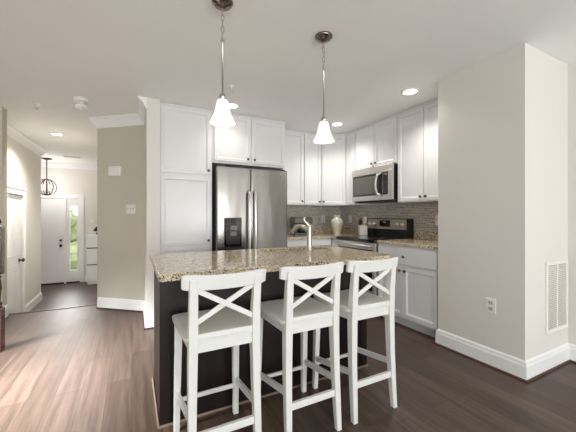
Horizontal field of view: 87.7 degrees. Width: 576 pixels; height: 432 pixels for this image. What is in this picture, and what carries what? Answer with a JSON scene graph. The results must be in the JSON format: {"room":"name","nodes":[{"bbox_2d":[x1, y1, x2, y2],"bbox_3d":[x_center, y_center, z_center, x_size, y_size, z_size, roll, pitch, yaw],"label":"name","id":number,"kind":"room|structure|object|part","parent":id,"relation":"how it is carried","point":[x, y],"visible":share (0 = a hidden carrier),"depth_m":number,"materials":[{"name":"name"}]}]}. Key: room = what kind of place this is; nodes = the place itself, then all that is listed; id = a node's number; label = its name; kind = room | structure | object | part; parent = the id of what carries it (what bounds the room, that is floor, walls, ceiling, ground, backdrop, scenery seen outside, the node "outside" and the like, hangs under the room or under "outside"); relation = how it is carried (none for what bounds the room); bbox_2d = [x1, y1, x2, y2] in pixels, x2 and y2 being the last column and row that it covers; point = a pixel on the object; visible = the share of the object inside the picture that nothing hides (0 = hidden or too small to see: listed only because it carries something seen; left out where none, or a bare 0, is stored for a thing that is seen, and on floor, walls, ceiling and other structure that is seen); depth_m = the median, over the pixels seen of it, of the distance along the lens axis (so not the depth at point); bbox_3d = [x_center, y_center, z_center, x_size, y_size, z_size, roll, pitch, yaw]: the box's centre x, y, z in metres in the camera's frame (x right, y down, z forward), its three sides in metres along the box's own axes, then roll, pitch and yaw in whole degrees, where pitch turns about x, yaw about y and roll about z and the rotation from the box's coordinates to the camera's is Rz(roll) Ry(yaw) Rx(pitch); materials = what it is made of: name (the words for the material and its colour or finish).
{"room":"kitchen","nodes":[
{"label":"kitchen","id":0,"kind":"room"},
{"bbox_2d":[0,106,6,306],"bbox_3d":[-4.061,0.180,3.123,1.680,2.880,0.150,0,0,-28],"label":"wall","id":1,"kind":"structure","parent":0,"point":[3,112],"depth_m":3.48,"materials":[{"name":"paint"}]},
{"bbox_2d":[5,305,9,319],"bbox_3d":[-3.996,1.127,3.138,1.609,0.145,0.174,0,0,-28],"label":"baseboard","id":2,"kind":"structure","parent":1,"relation":"attached to","point":[7,315],"depth_m":3.53,"materials":[{"name":"white wood"}]},
{"bbox_2d":[7,135,40,311],"bbox_3d":[-4.235,0.180,4.605,0.140,2.880,2.640,0,0,-28],"label":"wall","id":3,"kind":"structure","parent":0,"point":[23,165],"depth_m":5.16,"materials":[{"name":"paint"}]},
{"bbox_2d":[7,194,24,313],"bbox_3d":[-4.109,0.645,4.501,0.107,1.930,0.720,0,0,-28],"label":"door","id":4,"kind":"structure","parent":3,"relation":"in","point":[13,201],"depth_m":4.52,"materials":[{"name":"wood"}]},
{"bbox_2d":[7,184,26,311],"bbox_3d":[-4.088,0.590,4.513,0.034,2.060,0.940,0,0,-28],"label":"door frame","id":5,"kind":"structure","parent":3,"relation":"attached to","point":[10,189],"depth_m":4.84,"materials":[{"name":"wood"}]},
{"bbox_2d":[7,122,47,156],"bbox_3d":[-4.219,-1.200,4.667,0.225,0.120,2.715,0,0,-28],"label":"trim","id":6,"kind":"structure","parent":3,"relation":"attached to","point":[12,132],"depth_m":4.76,"materials":[{"name":"wood"}]},
{"bbox_2d":[26,292,41,311],"bbox_3d":[-4.608,1.548,5.350,0.146,0.145,1.006,0,0,-28],"label":"baseboard","id":7,"kind":"structure","parent":3,"relation":"attached to","point":[38,298],"depth_m":5.35,"materials":[{"name":"wood"}]},
{"bbox_2d":[30,282,96,310],"bbox_3d":[-4.274,1.650,5.611,3.600,0.060,4.300,0,0,-28],"label":"floor","id":8,"kind":"structure","parent":0,"point":[54,296],"depth_m":6.11,"materials":[{"name":"brown wood"}]},
{"bbox_2d":[87,234,96,284],"bbox_3d":[-4.592,1.035,7.338,0.520,1.170,0.442,0,0,-28],"label":"dresser","id":9,"kind":"object","parent":8,"relation":"on","point":[91,238],"visible":0.44,"depth_m":7.08,"materials":[{"name":"wood"}]},
{"bbox_3d":[-4.499,0.605,7.159,0.504,0.280,0.022,0,0,-27],"label":"drawer","id":10,"kind":"part","parent":9,"relation":"part of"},
{"bbox_3d":[-4.499,0.954,7.159,0.504,0.372,0.022,0,0,-27],"label":"drawer","id":11,"kind":"part","parent":9,"relation":"part of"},
{"bbox_3d":[-4.499,1.349,7.159,0.504,0.372,0.022,0,0,-27],"label":"drawer","id":12,"kind":"part","parent":9,"relation":"part of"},
{"bbox_2d":[41,167,96,281],"bbox_3d":[-5.589,0.180,7.164,2.700,2.880,0.130,0,0,-28],"label":"wall","id":13,"kind":"structure","parent":0,"point":[68,181],"depth_m":7.37,"materials":[{"name":"paint"}]},
{"bbox_2d":[41,199,79,285],"bbox_3d":[-5.662,0.605,7.103,1.205,2.030,0.150,0,0,-28],"label":"door","id":14,"kind":"structure","parent":13,"relation":"in","point":[52,210],"depth_m":7.12,"materials":[{"name":"wood"}]},
{"bbox_2d":[41,194,83,283],"bbox_3d":[-5.628,0.550,7.059,1.375,2.140,0.040,0,0,-28],"label":"door frame","id":15,"kind":"structure","parent":13,"relation":"attached to","point":[64,196],"depth_m":7.33,"materials":[{"name":"wood"}]},
{"bbox_2d":[41,162,96,169],"bbox_3d":[-5.544,-1.200,7.066,2.490,0.120,0.085,0,0,-28],"label":"trim","id":16,"kind":"structure","parent":13,"relation":"attached to","point":[43,164],"depth_m":7.21,"materials":[{"name":"wood"}]},
{"bbox_2d":[66,198,79,281],"bbox_3d":[-5.227,0.585,7.313,0.280,2.030,0.060,0,0,-28],"label":"window","id":17,"kind":"structure","parent":13,"relation":"in","point":[71,275],"depth_m":7.28,"materials":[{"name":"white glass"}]},
{"bbox_2d":[97,125,143,299],"bbox_3d":[-3.131,0.180,5.732,0.540,2.880,4.740,0,0,-28],"label":"wall","id":18,"kind":"structure","parent":0,"point":[120,235],"depth_m":3.83,"materials":[{"name":"paint"}]},
{"bbox_2d":[108,166,121,175],"bbox_3d":[-2.204,-0.571,3.825,0.176,0.124,0.044,0,0,13],"label":"door chime","id":19,"kind":"object","parent":18,"relation":"attached to","point":[112,170],"visible":1,"depth_m":3.80,"materials":[{"name":"plastic"}]},
{"bbox_2d":[89,96,146,128],"bbox_3d":[-2.000,-1.200,3.675,1.380,0.120,0.366,0,0,36],"label":"trim","id":20,"kind":"structure","parent":18,"relation":"attached to","point":[138,118],"depth_m":3.77,"materials":[{"name":"wood"}]},
{"bbox_2d":[96,297,153,329],"bbox_3d":[-1.881,1.127,3.623,1.300,0.145,0.312,0,0,37],"label":"baseboard","id":21,"kind":"structure","parent":18,"relation":"attached to","point":[131,305],"depth_m":3.79,"materials":[{"name":"white wood"}]},
{"bbox_3d":[-1.884,1.192,3.614,1.294,0.016,0.294,0,0,37],"label":"shoe moulding","id":22,"kind":"part","parent":21,"relation":"part of","materials":[{"name":"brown wood"}]},
{"bbox_2d":[126,204,134,213],"bbox_3d":[-1.990,-0.089,3.791,0.135,0.116,0.013,0,0,13],"label":"light switch","id":23,"kind":"object","parent":18,"relation":"attached to","point":[130,208],"visible":1,"depth_m":3.79,"materials":[{"name":"plastic"}]},
{"bbox_2d":[144,98,159,314],"bbox_3d":[-1.598,-0.030,3.520,0.135,2.460,0.680,0,0,-28],"label":"wall","id":24,"kind":"structure","parent":0,"point":[152,119],"depth_m":3.22,"materials":[{"name":"paint"}]},
{"bbox_2d":[0,0,575,164],"bbox_3d":[-1.048,-1.300,2.555,6.500,0.080,12.700,0,0,-28],"label":"ceiling","id":25,"kind":"structure","parent":0,"point":[108,53],"depth_m":2.31,"materials":[{"name":"paint"}]},
{"bbox_2d":[41,158,56,195],"bbox_3d":[-5.273,-0.852,6.556,0.349,0.814,0.364,0,0,-28],"label":"lantern","id":26,"kind":"object","parent":25,"relation":"hanging from","point":[46,159],"visible":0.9,"depth_m":6.54,"materials":[{"name":"metal"}]},
{"bbox_2d":[50,133,63,135],"bbox_3d":[-3.551,-1.256,4.612,0.176,0.007,0.176,0,0,-28],"label":"recessed light","id":27,"kind":"object","parent":25,"relation":"in","point":[56,134],"visible":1,"depth_m":4.62,"materials":[{"name":"white"}]},
{"bbox_2d":[73,96,88,109],"bbox_3d":[-2.217,-1.204,3.220,0.140,0.109,0.140,0,0,-28],"label":"smoke detector","id":28,"kind":"object","parent":25,"relation":"attached to","point":[81,101],"visible":1,"depth_m":3.19,"materials":[{"name":"plastic"}]},
{"bbox_2d":[209,0,234,126],"bbox_3d":[-0.385,-0.902,1.764,0.150,0.714,0.150,0,0,-28],"label":"pendant lamp","id":29,"kind":"object","parent":25,"relation":"hanging from","point":[222,117],"visible":1,"depth_m":1.75,"materials":[{"name":"glass"}]},
{"bbox_3d":[-0.385,-0.615,1.764,0.150,0.139,0.150,0,0,-27],"label":"lamp shade","id":30,"kind":"part","parent":29,"relation":"part of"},
{"bbox_3d":[-0.385,-0.877,1.764,0.018,0.320,0.018,0,0,-27],"label":"rod","id":31,"kind":"part","parent":29,"relation":"part of","materials":[{"name":"silver metal"}]},
{"bbox_3d":[-0.385,-1.115,1.764,0.018,0.216,0.018,0,0,18],"label":"chain","id":32,"kind":"part","parent":29,"relation":"part of","materials":[{"name":"silver metal"}]},
{"bbox_2d":[228,103,239,108],"bbox_3d":[-0.640,-1.256,3.421,0.176,0.007,0.176,0,0,-28],"label":"recessed light","id":33,"kind":"object","parent":25,"relation":"in","point":[231,105],"visible":0.69,"depth_m":3.41,"materials":[{"name":"glass"}]},
{"bbox_2d":[313,31,333,143],"bbox_3d":[0.250,-0.890,2.101,0.150,0.737,0.150,0,0,-28],"label":"pendant lamp","id":34,"kind":"object","parent":25,"relation":"hanging from","point":[323,136],"visible":1,"depth_m":2.08,"materials":[{"name":"glass"}]},
{"bbox_3d":[0.250,-0.592,2.101,0.150,0.139,0.150,0,0,-27],"label":"lamp shade","id":35,"kind":"part","parent":34,"relation":"part of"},
{"bbox_3d":[0.250,-0.866,2.101,0.018,0.343,0.018,0,0,-27],"label":"rod","id":36,"kind":"part","parent":34,"relation":"part of","materials":[{"name":"silver metal"}]},
{"bbox_3d":[0.250,-1.115,2.101,0.018,0.216,0.018,0,0,18],"label":"chain","id":37,"kind":"part","parent":34,"relation":"part of","materials":[{"name":"silver metal"}]},
{"bbox_2d":[331,122,343,125],"bbox_3d":[0.671,-1.256,4.104,0.176,0.007,0.176,0,0,-28],"label":"recessed light","id":38,"kind":"object","parent":25,"relation":"in","point":[333,123],"visible":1,"depth_m":4.09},
{"bbox_2d":[401,88,419,94],"bbox_3d":[1.236,-1.256,3.034,0.176,0.007,0.176,0,0,-28],"label":"recessed light","id":39,"kind":"object","parent":25,"relation":"in","point":[410,91],"visible":1,"depth_m":3.02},
{"bbox_2d":[0,305,575,431],"bbox_3d":[-0.055,1.230,0.648,6.500,0.060,8.400,0,0,-28],"label":"floor","id":40,"kind":"structure","parent":0,"point":[85,368],"depth_m":2.08,"materials":[{"name":"brown wood"}]},
{"bbox_2d":[0,219,4,351],"bbox_3d":[-2.589,0.607,2.666,0.090,1.187,0.090,0,0,-28],"label":"newel post","id":41,"kind":"object","parent":40,"relation":"on","point":[2,229],"visible":1,"depth_m":2.67,"materials":[{"name":"brown wood"}]},
{"bbox_2d":[9,304,96,314],"bbox_3d":[-3.070,1.212,3.819,1.200,0.036,0.040,0,0,-28],"label":"trim","id":42,"kind":"structure","parent":40,"relation":"on","point":[90,304],"depth_m":3.83,"materials":[{"name":"brown wood"}]},
{"bbox_2d":[160,102,211,253],"bbox_3d":[-1.287,-0.029,3.693,0.573,2.458,0.640,0,0,-28],"label":"pantry cabinet","id":43,"kind":"object","parent":40,"relation":"on","point":[185,131],"visible":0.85,"depth_m":3.43,"materials":[{"name":"wood"}]},
{"bbox_3d":[-1.163,0.715,3.440,0.551,0.730,0.020,0,0,-27],"label":"door","id":44,"kind":"part","parent":43,"relation":"part of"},
{"bbox_3d":[-1.163,-0.061,3.440,0.551,0.787,0.020,0,0,-27],"label":"door","id":45,"kind":"part","parent":43,"relation":"part of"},
{"bbox_3d":[-1.163,-0.858,3.440,0.551,0.735,0.020,0,0,-27],"label":"door","id":46,"kind":"part","parent":43,"relation":"part of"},
{"bbox_3d":[-1.164,-1.248,3.457,0.573,0.020,0.032,0,0,-27],"label":"moulding","id":47,"kind":"part","parent":43,"relation":"part of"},
{"bbox_2d":[172,268,265,431],"bbox_3d":[-0.374,0.729,1.568,0.400,0.941,0.453,0,0,-28],"label":"bar stool","id":48,"kind":"object","parent":40,"relation":"on","point":[232,325],"visible":1,"depth_m":1.45,"materials":[{"name":"wood"}]},
{"bbox_3d":[-0.611,0.882,1.667,0.043,0.628,0.059,0,0,-27],"label":"leg","id":49,"kind":"part","parent":48,"relation":"part of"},
{"bbox_3d":[-0.426,0.739,1.342,0.044,0.914,0.070,0,0,-27],"label":"leg","id":50,"kind":"part","parent":48,"relation":"part of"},
{"bbox_3d":[-0.382,0.556,1.583,0.399,0.022,0.410,0,0,-27],"label":"seat","id":51,"kind":"part","parent":48,"relation":"part of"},
{"bbox_3d":[-0.284,0.296,1.395,0.400,0.075,0.062,0,0,-27],"label":"rail","id":52,"kind":"part","parent":48,"relation":"part of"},
{"bbox_3d":[-0.294,0.549,1.414,0.260,0.034,0.026,0,0,-27],"label":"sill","id":53,"kind":"part","parent":48,"relation":"part of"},
{"bbox_3d":[-0.320,0.882,1.819,0.043,0.628,0.059,0,0,-27],"label":"leg","id":54,"kind":"part","parent":48,"relation":"part of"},
{"bbox_3d":[-0.159,0.739,1.481,0.044,0.914,0.070,0,0,-27],"label":"leg","id":55,"kind":"part","parent":48,"relation":"part of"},
{"bbox_2d":[212,165,286,250],"bbox_3d":[-0.562,0.285,3.970,0.917,1.770,0.799,0,0,-28],"label":"refrigerator","id":56,"kind":"object","parent":40,"relation":"on","point":[249,206],"visible":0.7,"depth_m":3.63,"materials":[{"name":"silver metal"}]},
{"bbox_3d":[-0.654,0.253,3.602,0.414,1.675,0.075,0,0,-27],"label":"door","id":57,"kind":"part","parent":56,"relation":"part of","materials":[{"name":"silver metal"}]},
{"bbox_3d":[-0.467,0.200,3.615,0.036,1.030,0.083,0,0,-27],"label":"handle","id":58,"kind":"part","parent":56,"relation":"part of","materials":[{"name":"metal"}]},
{"bbox_3d":[-0.400,0.200,3.651,0.036,1.030,0.083,0,0,-27],"label":"handle","id":59,"kind":"part","parent":56,"relation":"part of","materials":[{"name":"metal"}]},
{"bbox_3d":[-0.245,0.253,3.816,0.497,1.675,0.075,0,0,-27],"label":"door","id":60,"kind":"part","parent":56,"relation":"part of","materials":[{"name":"silver metal"}]},
{"bbox_2d":[152,265,367,428],"bbox_3d":[-0.184,0.763,2.313,1.552,0.874,0.606,0,0,-28],"label":"kitchen island","id":61,"kind":"object","parent":40,"relation":"on","point":[215,366],"visible":0.46,"depth_m":1.92,"materials":[{"name":"brown wood"}]},
{"bbox_3d":[-0.704,0.763,1.714,0.056,0.874,0.008,0,0,-27],"label":"corner post","id":62,"kind":"part","parent":61,"relation":"part of","materials":[{"name":"brown wood"}]},
{"bbox_3d":[-0.179,1.194,2.305,1.552,0.011,0.586,0,0,-27],"label":"shoe moulding","id":63,"kind":"part","parent":61,"relation":"part of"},
{"bbox_2d":[150,245,389,281],"bbox_3d":[-0.120,0.305,2.215,1.598,0.038,0.870,0,0,-28],"label":"island countertop","id":64,"kind":"structure","parent":61,"relation":"on","point":[168,267],"depth_m":1.97,"materials":[{"name":"stone"}]},
{"bbox_2d":[290,217,313,250],"bbox_3d":[0.108,0.146,2.495,0.209,0.279,0.074,0,0,18],"label":"faucet","id":65,"kind":"object","parent":64,"relation":"on","point":[308,228],"visible":0.99,"depth_m":2.46,"materials":[{"name":"silver metal"}]},
{"bbox_3d":[0.103,0.114,2.511,0.190,0.092,0.042,0,0,25],"label":"spout","id":66,"kind":"part","parent":65,"relation":"part of","materials":[{"name":"silver metal"}]},
{"bbox_3d":[0.605,0.763,2.396,0.056,0.874,0.008,0,0,-27],"label":"corner post","id":67,"kind":"part","parent":61,"relation":"part of","materials":[{"name":"brown wood"}]},
{"bbox_2d":[260,262,343,431],"bbox_3d":[0.053,0.729,1.791,0.400,0.941,0.453,0,0,-28],"label":"bar stool","id":68,"kind":"object","parent":40,"relation":"on","point":[291,315],"visible":0.9,"depth_m":1.66,"materials":[{"name":"wood"}]},
{"bbox_3d":[-0.183,0.882,1.890,0.043,0.628,0.059,0,0,-27],"label":"leg","id":69,"kind":"part","parent":68,"relation":"part of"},
{"bbox_3d":[0.001,0.739,1.564,0.044,0.914,0.070,0,0,-27],"label":"leg","id":70,"kind":"part","parent":68,"relation":"part of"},
{"bbox_3d":[0.046,0.556,1.805,0.399,0.022,0.410,0,0,-27],"label":"seat","id":71,"kind":"part","parent":68,"relation":"part of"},
{"bbox_3d":[0.107,0.882,2.041,0.043,0.628,0.059,0,0,-27],"label":"leg","id":72,"kind":"part","parent":68,"relation":"part of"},
{"bbox_3d":[0.143,0.296,1.617,0.400,0.075,0.062,0,0,-27],"label":"rail","id":73,"kind":"part","parent":68,"relation":"part of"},
{"bbox_3d":[0.133,0.549,1.637,0.260,0.034,0.026,0,0,-27],"label":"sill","id":74,"kind":"part","parent":68,"relation":"part of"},
{"bbox_3d":[0.269,0.739,1.704,0.044,0.914,0.070,0,0,-27],"label":"leg","id":75,"kind":"part","parent":68,"relation":"part of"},
{"bbox_2d":[287,238,331,246],"bbox_3d":[0.175,0.762,4.441,0.750,0.876,0.653,0,0,-28],"label":"base cabinet","id":76,"kind":"object","parent":40,"relation":"on","point":[328,241],"visible":0.04,"depth_m":4.17,"materials":[{"name":"wood"}]},
{"bbox_3d":[0.143,0.432,4.101,0.356,0.175,0.023,0,0,-27],"label":"drawer","id":77,"kind":"part","parent":76,"relation":"part of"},
{"bbox_3d":[0.466,0.432,4.269,0.354,0.175,0.023,0,0,-27],"label":"drawer","id":78,"kind":"part","parent":76,"relation":"part of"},
{"bbox_2d":[287,233,357,239],"bbox_3d":[0.477,0.304,4.548,1.385,0.036,0.764,0,0,-28],"label":"countertop","id":79,"kind":"structure","parent":76,"relation":"on","point":[314,235],"depth_m":4.33,"materials":[{"name":"stone"}]},
{"bbox_2d":[290,217,311,234],"bbox_3d":[0.199,0.152,4.567,0.290,0.268,0.240,0,0,-16],"label":"countertop appliance","id":80,"kind":"object","parent":79,"relation":"on","point":[294,221],"visible":0.56,"depth_m":4.46,"materials":[{"name":"black plastic"}]},
{"bbox_2d":[287,227,357,233],"bbox_3d":[0.477,0.235,4.548,1.385,0.102,0.764,0,0,-28],"label":"granite upstand","id":81,"kind":"object","parent":79,"relation":"on","point":[354,230],"visible":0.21,"depth_m":4.98,"materials":[{"name":"stone"}]},
{"bbox_2d":[331,215,342,234],"bbox_3d":[0.744,0.138,4.570,0.188,0.296,0.188,0,0,-28],"label":"vase","id":82,"kind":"object","parent":79,"relation":"on","point":[336,222],"visible":1,"depth_m":4.51,"materials":[{"name":"beige ceramic"}]},
{"bbox_2d":[358,225,366,235],"bbox_3d":[1.081,0.208,4.334,0.104,0.146,0.104,0,0,-3],"label":"utensil crock","id":83,"kind":"object","parent":79,"relation":"on","point":[362,229],"visible":1,"depth_m":4.28,"materials":[{"name":"white ceramic"}]},
{"bbox_2d":[332,239,336,245],"bbox_3d":[0.949,0.762,4.434,0.652,0.876,0.130,0,0,-28],"label":"base cabinet","id":84,"kind":"object","parent":40,"relation":"on","point":[334,241],"visible":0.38,"depth_m":4.30,"materials":[{"name":"wood"}]},
{"bbox_2d":[312,257,397,424],"bbox_3d":[0.437,0.729,1.991,0.400,0.941,0.453,0,0,-28],"label":"bar stool","id":85,"kind":"object","parent":40,"relation":"on","point":[356,304],"visible":0.88,"depth_m":1.84,"materials":[{"name":"wood"}]},
{"bbox_3d":[0.201,0.882,2.090,0.043,0.628,0.059,0,0,-27],"label":"leg","id":86,"kind":"part","parent":85,"relation":"part of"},
{"bbox_3d":[0.430,0.556,2.005,0.399,0.022,0.410,0,0,-27],"label":"seat","id":87,"kind":"part","parent":85,"relation":"part of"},
{"bbox_3d":[0.385,0.739,1.764,0.044,0.914,0.070,0,0,-27],"label":"leg","id":88,"kind":"part","parent":85,"relation":"part of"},
{"bbox_3d":[0.527,0.296,1.817,0.400,0.075,0.062,0,0,-27],"label":"rail","id":89,"kind":"part","parent":85,"relation":"part of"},
{"bbox_3d":[0.517,0.549,1.837,0.260,0.034,0.026,0,0,-27],"label":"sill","id":90,"kind":"part","parent":85,"relation":"part of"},
{"bbox_3d":[0.653,0.739,1.903,0.044,0.914,0.070,0,0,-27],"label":"leg","id":91,"kind":"part","parent":85,"relation":"part of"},
{"bbox_2d":[336,218,413,295],"bbox_3d":[1.119,0.608,4.010,0.713,1.145,0.760,0,0,-28],"label":"range","id":92,"kind":"object","parent":40,"relation":"on","point":[377,228],"visible":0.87,"depth_m":3.92,"materials":[{"name":"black metal"}]},
{"bbox_3d":[0.828,0.365,3.858,0.058,0.025,0.666,0,0,-27],"label":"handle","id":93,"kind":"part","parent":92,"relation":"part of","materials":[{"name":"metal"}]},
{"bbox_3d":[0.873,0.650,3.882,0.043,0.649,0.754,0,0,-27],"label":"oven door","id":94,"kind":"part","parent":92,"relation":"part of","materials":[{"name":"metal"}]},
{"bbox_2d":[336,235,407,242],"bbox_3d":[1.118,0.302,4.009,0.604,0.040,0.760,0,0,-27],"label":"cooktop","id":95,"kind":"object","parent":92,"relation":"in","point":[355,238],"depth_m":3.93,"materials":[{"name":"black glass"}]},
{"bbox_3d":[1.346,0.113,4.128,0.010,0.135,0.700,0,0,-27],"label":"control panel","id":96,"kind":"part","parent":92,"relation":"part of","materials":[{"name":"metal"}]},
{"bbox_2d":[378,244,437,337],"bbox_3d":[1.510,0.762,3.323,0.683,0.876,0.795,0,0,-28],"label":"base cabinet","id":97,"kind":"object","parent":40,"relation":"on","point":[416,282],"visible":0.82,"depth_m":3.07,"materials":[{"name":"wood"}]},
{"bbox_3d":[1.149,0.807,3.365,0.020,0.535,0.357,0,0,-27],"label":"door","id":98,"kind":"part","parent":97,"relation":"part of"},
{"bbox_2d":[377,238,437,249],"bbox_3d":[1.521,0.304,3.327,0.661,0.036,0.798,0,0,-28],"label":"countertop","id":99,"kind":"structure","parent":97,"relation":"on","point":[416,243],"depth_m":3.24,"materials":[{"name":"stone"}]},
{"bbox_2d":[414,230,437,239],"bbox_3d":[1.805,0.235,3.475,0.020,0.102,0.798,0,0,-28],"label":"granite upstand","id":100,"kind":"object","parent":99,"relation":"on","point":[430,235],"visible":0.36,"depth_m":3.67,"materials":[{"name":"stone"}]},
{"bbox_3d":[1.241,0.432,3.186,0.023,0.175,0.760,0,0,-27],"label":"drawer","id":101,"kind":"part","parent":97,"relation":"part of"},
{"bbox_3d":[1.326,0.807,3.025,0.020,0.535,0.395,0,0,-27],"label":"door","id":102,"kind":"part","parent":97,"relation":"part of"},
{"bbox_2d":[344,62,575,344],"bbox_3d":[2.780,-0.030,1.785,0.140,2.460,7.800,0,0,-28],"label":"wall","id":103,"kind":"structure","parent":0,"point":[571,67],"depth_m":2.48,"materials":[{"name":"paint"}]},
{"bbox_2d":[321,133,353,206],"bbox_3d":[0.764,-0.710,4.802,0.625,1.096,0.562,0,0,-28],"label":"upper cabinet","id":104,"kind":"object","parent":103,"relation":"attached to","point":[333,155],"visible":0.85,"depth_m":4.59,"materials":[{"name":"wood"}]},
{"bbox_3d":[0.698,-0.698,4.589,0.355,1.048,0.020,0,0,11],"label":"door","id":105,"kind":"part","parent":104,"relation":"part of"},
{"bbox_2d":[346,130,371,205],"bbox_3d":[1.070,-0.710,4.535,0.330,1.096,0.210,0,0,-28],"label":"upper cabinet","id":106,"kind":"object","parent":103,"relation":"attached to","point":[350,136],"visible":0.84,"depth_m":4.47,"materials":[{"name":"wood"}]},
{"bbox_3d":[0.933,-0.698,4.463,0.020,1.048,0.198,0,0,-27],"label":"door","id":107,"kind":"part","parent":106,"relation":"part of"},
{"bbox_2d":[287,202,437,236],"bbox_3d":[0.843,0.054,3.849,1.388,0.431,2.349,0,0,-28],"label":"tile backsplash","id":108,"kind":"structure","parent":103,"relation":"attached to","point":[422,214],"depth_m":4.55,"materials":[{"name":"tile"}]},
{"bbox_2d":[435,215,437,224],"bbox_3d":[1.777,0.050,3.518,0.013,0.120,0.115,0,0,-28],"label":"light switch","id":109,"kind":"object","parent":108,"relation":"attached to","point":[436,216],"visible":0.43,"depth_m":3.56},
{"bbox_2d":[355,113,397,169],"bbox_3d":[1.287,-0.954,4.088,0.358,0.608,0.776,0,0,-28],"label":"upper cabinet","id":110,"kind":"object","parent":103,"relation":"attached to","point":[376,142],"visible":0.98,"depth_m":3.97,"materials":[{"name":"wood"}]},
{"bbox_3d":[1.073,-0.942,4.193,0.020,0.560,0.368,0,0,-27],"label":"door","id":111,"kind":"part","parent":110,"relation":"part of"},
{"bbox_2d":[352,163,397,203],"bbox_3d":[1.241,-0.416,4.072,0.438,0.462,0.758,0,0,-28],"label":"microwave","id":112,"kind":"object","parent":110,"relation":"attached to","point":[377,184],"visible":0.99,"depth_m":3.91,"materials":[{"name":"silver metal"}]},
{"bbox_3d":[1.075,-0.390,4.074,0.029,0.370,0.600,0,0,-27],"label":"door","id":113,"kind":"part","parent":112,"relation":"part of","materials":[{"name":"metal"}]},
{"bbox_3d":[1.151,-0.403,3.829,0.091,0.316,0.043,0,0,24],"label":"handle","id":114,"kind":"part","parent":112,"relation":"part of","materials":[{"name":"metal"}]},
{"bbox_3d":[1.236,-0.390,3.764,0.029,0.370,0.095,0,0,-27],"label":"control panel","id":115,"kind":"part","parent":112,"relation":"part of","materials":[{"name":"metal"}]},
{"bbox_3d":[1.273,-0.390,3.694,0.029,0.370,0.058,0,0,-27],"label":"trim","id":116,"kind":"part","parent":112,"relation":"part of","materials":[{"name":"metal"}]},
{"bbox_3d":[1.176,-1.248,4.030,0.032,0.020,0.776,0,0,-27],"label":"moulding","id":117,"kind":"part","parent":110,"relation":"part of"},
{"bbox_3d":[1.249,-0.942,3.854,0.020,0.560,0.372,0,0,-27],"label":"door","id":118,"kind":"part","parent":110,"relation":"part of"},
{"bbox_2d":[398,98,437,202],"bbox_3d":[1.648,-0.710,3.393,0.358,1.096,0.784,0,0,-28],"label":"upper cabinet","id":119,"kind":"object","parent":103,"relation":"attached to","point":[417,125],"visible":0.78,"depth_m":3.41,"materials":[{"name":"wood"}]},
{"bbox_3d":[1.431,-0.698,3.506,0.020,1.048,0.360,0,0,-27],"label":"door","id":120,"kind":"part","parent":119,"relation":"part of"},
{"bbox_3d":[1.537,-1.248,3.336,0.032,0.020,0.784,0,0,-27],"label":"moulding","id":121,"kind":"part","parent":119,"relation":"part of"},
{"bbox_3d":[1.609,-0.698,3.164,0.020,1.048,0.390,0,0,-27],"label":"door","id":122,"kind":"part","parent":119,"relation":"part of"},
{"bbox_2d":[433,329,575,383],"bbox_3d":[2.918,1.127,0.600,0.709,0.145,5.369,0,0,-28],"label":"baseboard","id":123,"kind":"structure","parent":103,"relation":"attached to","point":[527,371],"depth_m":2.37,"materials":[{"name":"white wood"}]},
{"bbox_2d":[438,43,567,360],"bbox_3d":[1.867,-0.030,2.651,0.680,2.460,0.700,0,0,-28],"label":"wall column","id":124,"kind":"structure","parent":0,"point":[503,118],"depth_m":2.38,"materials":[{"name":"paint"}]},
{"bbox_2d":[486,297,495,313],"bbox_3d":[1.614,0.713,2.389,0.008,0.116,0.072,0,0,-28],"label":"wall outlet","id":125,"kind":"object","parent":124,"relation":"attached to","point":[490,303],"visible":1,"depth_m":2.38,"materials":[{"name":"plastic"}]},
{"bbox_2d":[546,260,567,334],"bbox_3d":[2.155,0.639,2.401,0.360,0.556,0.009,0,0,-28],"label":"air vent","id":126,"kind":"object","parent":124,"relation":"attached to","point":[556,271],"visible":1,"depth_m":2.40,"materials":[{"name":"metal"}]},
{"bbox_3d":[-0.402,-0.030,4.605,3.260,2.460,0.140,0,0,-28],"label":"wall","id":127,"kind":"structure","parent":0,"visible":0},
{"bbox_2d":[212,110,284,169],"bbox_3d":[-0.598,-0.949,4.052,0.975,0.618,0.640,0,0,-28],"label":"upper cabinet","id":128,"kind":"object","parent":127,"relation":"attached to","point":[252,142],"visible":0.91,"depth_m":3.80,"materials":[{"name":"wood"}]},
{"bbox_3d":[-0.683,-0.944,3.689,0.450,0.557,0.020,0,0,-27],"label":"door","id":129,"kind":"part","parent":128,"relation":"part of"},
{"bbox_3d":[-0.475,-1.248,3.816,0.975,0.020,0.032,0,0,-27],"label":"moulding","id":130,"kind":"part","parent":128,"relation":"part of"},
{"bbox_3d":[-0.256,-0.944,3.912,0.458,0.557,0.020,0,0,-27],"label":"door","id":131,"kind":"part","parent":128,"relation":"part of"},
{"bbox_2d":[285,129,303,205],"bbox_3d":[-0.028,-0.710,4.506,0.449,1.096,0.360,0,0,-28],"label":"upper cabinet","id":132,"kind":"object","parent":127,"relation":"attached to","point":[294,140],"visible":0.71,"depth_m":4.42,"materials":[{"name":"wood"}]},
{"bbox_3d":[0.030,-1.248,4.394,0.449,0.020,0.032,0,0,-27],"label":"moulding","id":133,"kind":"part","parent":132,"relation":"part of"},
{"bbox_2d":[298,132,320,205],"bbox_3d":[0.308,-0.710,4.681,0.306,1.096,0.360,0,0,-28],"label":"upper cabinet","id":134,"kind":"object","parent":127,"relation":"attached to","point":[312,151],"visible":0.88,"depth_m":4.55,"materials":[{"name":"wood"}]},
{"label":"outside","id":135,"kind":"structure","parent":0,"visible":0},
{"bbox_3d":[-7.594,1.820,12.422,16.000,0.200,10.950,0,0,-28],"label":"ground","id":136,"kind":"structure","parent":135,"visible":0},
{"bbox_2d":[41,198,76,268],"bbox_3d":[-7.476,0.127,10.483,7.166,3.931,2.066,0,0,-28],"label":"hedge","id":137,"kind":"object","parent":136,"relation":"on","point":[73,223],"visible":0.02,"depth_m":9.90,"materials":[{"name":"plant"}]}
]}

